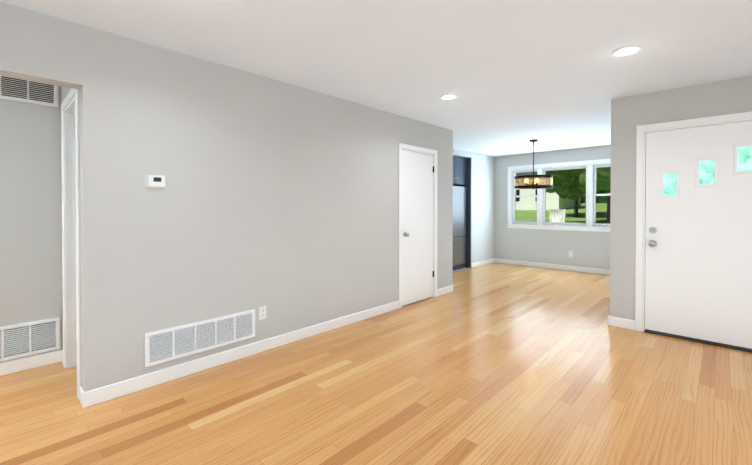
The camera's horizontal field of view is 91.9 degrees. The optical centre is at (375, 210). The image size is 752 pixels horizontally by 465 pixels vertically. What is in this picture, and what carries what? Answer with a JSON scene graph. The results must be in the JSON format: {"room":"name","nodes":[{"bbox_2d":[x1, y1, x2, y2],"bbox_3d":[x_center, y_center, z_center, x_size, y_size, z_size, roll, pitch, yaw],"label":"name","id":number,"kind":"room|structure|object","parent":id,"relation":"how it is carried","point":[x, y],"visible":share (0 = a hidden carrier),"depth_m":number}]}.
{"room":"empty living room","nodes":[
{"label":"empty living room","id":0,"kind":"room"},
{"bbox_2d":[0,86,62,362],"bbox_3d":[-4.081,0.049,1.499,0.120,2.420,4.470,1,1,43],"label":"wall","id":1,"kind":"structure","parent":0,"point":[30,219],"depth_m":2.86},
{"bbox_2d":[0,75,57,106],"bbox_3d":[-3.024,-0.935,2.506,0.018,0.200,1.260,1,1,43],"label":"air vent","id":2,"kind":"object","parent":1,"relation":"in","point":[25,91],"visible":0.85,"depth_m":2.83},
{"bbox_2d":[0,317,59,361],"bbox_3d":[-3.024,1.010,2.524,0.018,0.260,1.260,1,1,43],"label":"air vent","id":3,"kind":"object","parent":1,"relation":"in","point":[27,339],"visible":1,"depth_m":2.85},
{"bbox_2d":[0,349,62,375],"bbox_3d":[-4.033,1.209,1.464,0.013,0.100,4.230,1,1,43],"label":"baseboard","id":4,"kind":"structure","parent":1,"relation":"attached to","point":[26,363],"depth_m":2.84},
{"bbox_2d":[61,86,81,385],"bbox_3d":[-2.219,0.038,2.731,0.890,2.420,0.120,1,1,43],"label":"wall","id":5,"kind":"structure","parent":0,"point":[65,91],"depth_m":2.39},
{"bbox_2d":[61,88,80,399],"bbox_3d":[-2.179,0.202,2.695,0.744,2.092,0.152,1,1,43],"label":"door frame","id":6,"kind":"structure","parent":5,"relation":"attached to","point":[70,229],"depth_m":2.87},
{"bbox_2d":[0,1,452,391],"bbox_3d":[-1.887,0.041,2.348,0.120,2.420,8.720,1,1,43],"label":"wall","id":7,"kind":"structure","parent":0,"point":[279,200],"depth_m":2.88},
{"bbox_2d":[146,175,164,187],"bbox_3d":[-1.562,-0.206,2.581,0.028,0.090,0.120,1,1,43],"label":"thermostat","id":8,"kind":"object","parent":7,"relation":"attached to","point":[155,181],"visible":1,"depth_m":2.57},
{"bbox_2d":[144,309,254,366],"bbox_3d":[-1.331,0.977,2.843,0.018,0.240,0.830,1,1,43],"label":"air vent","id":9,"kind":"object","parent":7,"relation":"in","point":[170,344],"visible":1,"depth_m":2.79},
{"bbox_2d":[259,306,265,319],"bbox_3d":[-1.000,0.903,3.203,0.015,0.115,0.070,1,1,43],"label":"outlet","id":10,"kind":"object","parent":7,"relation":"attached to","point":[262,312],"visible":1,"depth_m":3.20},
{"bbox_2d":[79,285,452,407],"bbox_3d":[-0.391,1.187,3.938,0.146,0.100,4.396,1,1,43],"label":"baseboard","id":11,"kind":"structure","parent":7,"relation":"attached to","point":[112,391],"depth_m":2.91},
{"bbox_2d":[402,150,433,305],"bbox_3d":[0.584,0.224,4.859,0.100,1.985,0.716,1,1,43],"label":"closet door","id":12,"kind":"structure","parent":7,"relation":"in","point":[417,226],"depth_m":4.84},
{"bbox_2d":[399,143,436,307],"bbox_3d":[0.532,0.192,4.893,0.136,2.072,0.844,1,1,43],"label":"trim","id":13,"kind":"structure","parent":7,"relation":"attached to","point":[406,147],"depth_m":4.92},
{"bbox_2d":[0,262,751,464],"bbox_3d":[0.301,1.309,2.546,9.440,0.120,12.000,1,1,43],"label":"floor","id":14,"kind":"structure","parent":0,"point":[494,363],"depth_m":2.42},
{"bbox_3d":[0.406,1.200,7.638,2.350,0.004,2.100,1,1,43],"label":"kitchen tile floor","id":15,"kind":"structure","parent":14,"relation":"on","visible":0},
{"bbox_2d":[453,186,465,269],"bbox_3d":[1.344,0.353,7.534,0.816,1.700,0.850,1,1,43],"label":"fridge","id":16,"kind":"object","parent":15,"relation":"on","point":[459,227],"visible":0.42,"depth_m":7.39},
{"bbox_2d":[0,0,751,156],"bbox_3d":[0.301,-1.230,2.523,9.440,0.120,12.000,1,1,43],"label":"ceiling","id":17,"kind":"structure","parent":0,"point":[515,76],"depth_m":2.65},
{"bbox_2d":[440,94,456,99],"bbox_3d":[0.755,-1.179,3.774,0.172,0.014,0.172,1,1,43],"label":"recessed light","id":18,"kind":"object","parent":17,"relation":"in","point":[448,96],"visible":0.98,"depth_m":3.76},
{"bbox_2d":[514,139,552,188],"bbox_3d":[2.704,-0.785,6.243,0.608,0.840,0.608,1,1,43],"label":"pendant light","id":19,"kind":"object","parent":17,"relation":"hanging from","point":[534,180],"visible":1,"depth_m":6.10},
{"bbox_2d":[613,45,640,56],"bbox_3d":[1.839,-1.169,2.665,0.172,0.014,0.172,1,1,43],"label":"recessed light","id":20,"kind":"object","parent":17,"relation":"in","point":[627,51],"visible":0.98,"depth_m":2.66},
{"bbox_2d":[453,148,493,262],"bbox_3d":[1.159,-0.015,8.415,2.360,2.420,2.040,1,1,43],"label":"wall","id":21,"kind":"structure","parent":0,"point":[482,197],"depth_m":7.90},
{"bbox_2d":[453,156,470,267],"bbox_3d":[1.355,0.056,7.535,0.856,2.295,0.921,1,1,43],"label":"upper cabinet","id":22,"kind":"object","parent":21,"relation":"attached to","point":[461,171],"visible":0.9,"depth_m":7.57},
{"bbox_2d":[471,258,494,267],"bbox_3d":[2.344,1.150,7.951,0.013,0.100,1.020,1,1,43],"label":"baseboard","id":23,"kind":"structure","parent":21,"relation":"attached to","point":[484,262],"depth_m":7.92},
{"bbox_2d":[494,145,610,269],"bbox_3d":[3.001,-0.012,8.158,5.390,2.420,0.120,1,1,43],"label":"wall","id":24,"kind":"structure","parent":0,"point":[590,249],"depth_m":7.58},
{"bbox_2d":[495,258,609,274],"bbox_3d":[3.756,1.155,7.359,2.880,0.100,0.017,1,1,43],"label":"baseboard","id":25,"kind":"structure","parent":24,"relation":"attached to","point":[550,266],"depth_m":7.45},
{"bbox_2d":[506,159,610,231],"bbox_3d":[3.812,-0.282,7.353,2.360,1.365,0.170,1,1,43],"label":"dining room window","id":26,"kind":"structure","parent":24,"relation":"in","point":[591,175],"depth_m":7.42},
{"bbox_2d":[610,75,751,320],"bbox_3d":[3.982,0.039,2.590,3.930,2.420,0.120,1,1,43],"label":"wall","id":27,"kind":"structure","parent":0,"point":[629,114],"depth_m":3.77},
{"bbox_2d":[608,315,634,329],"bbox_3d":[3.972,1.199,2.600,3.943,0.100,0.133,1,1,43],"label":"baseboard","id":28,"kind":"structure","parent":27,"relation":"attached to","point":[622,323],"depth_m":3.82},
{"bbox_2d":[635,111,751,352],"bbox_3d":[3.099,0.189,3.415,1.065,2.105,0.136,1,1,43],"label":"door frame","id":29,"kind":"structure","parent":27,"relation":"attached to","point":[642,131],"depth_m":3.70},
{"bbox_2d":[645,121,751,349],"bbox_3d":[3.069,0.220,3.369,0.929,2.010,0.108,1,1,43],"label":"front door","id":30,"kind":"structure","parent":27,"relation":"in","point":[698,246],"depth_m":3.41},
{"label":"outside","id":31,"kind":"structure","parent":0,"visible":0},
{"bbox_2d":[516,203,606,222],"bbox_3d":[22.702,-0.098,35.507,80.000,3.202,66.550,1,1,43],"label":"ground","id":32,"kind":"structure","parent":31,"point":[601,215],"depth_m":29.68},
{"bbox_2d":[516,172,580,209],"bbox_3d":[17.004,-2.617,44.011,12.800,5.200,8.800,1,1,43],"label":"neighbouring house","id":33,"kind":"structure","parent":32,"relation":"on","point":[552,203],"depth_m":38.95},
{"bbox_2d":[546,209,565,221],"bbox_3d":[8.484,0.471,17.219,0.810,1.044,0.792,1,1,43],"label":"garden chair","id":34,"kind":"object","parent":32,"relation":"on","point":[553,212],"depth_m":17.42},
{"bbox_2d":[534,172,605,216],"bbox_3d":[14.301,-3.301,26.545,6.697,7.613,6.904,1,1,43],"label":"tree","id":35,"kind":"object","parent":32,"relation":"on","point":[575,203],"depth_m":26.74},
{"bbox_2d":[546,167,610,223],"bbox_3d":[10.721,-4.492,16.859,10.311,10.814,10.046,1,1,43],"label":"tree","id":36,"kind":"object","parent":32,"relation":"on","point":[567,184],"depth_m":17.39},
{"bbox_2d":[581,190,606,202],"bbox_3d":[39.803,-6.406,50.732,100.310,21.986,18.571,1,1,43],"label":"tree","id":37,"kind":"object","parent":32,"relation":"on","point":[602,199],"depth_m":51.57}
]}

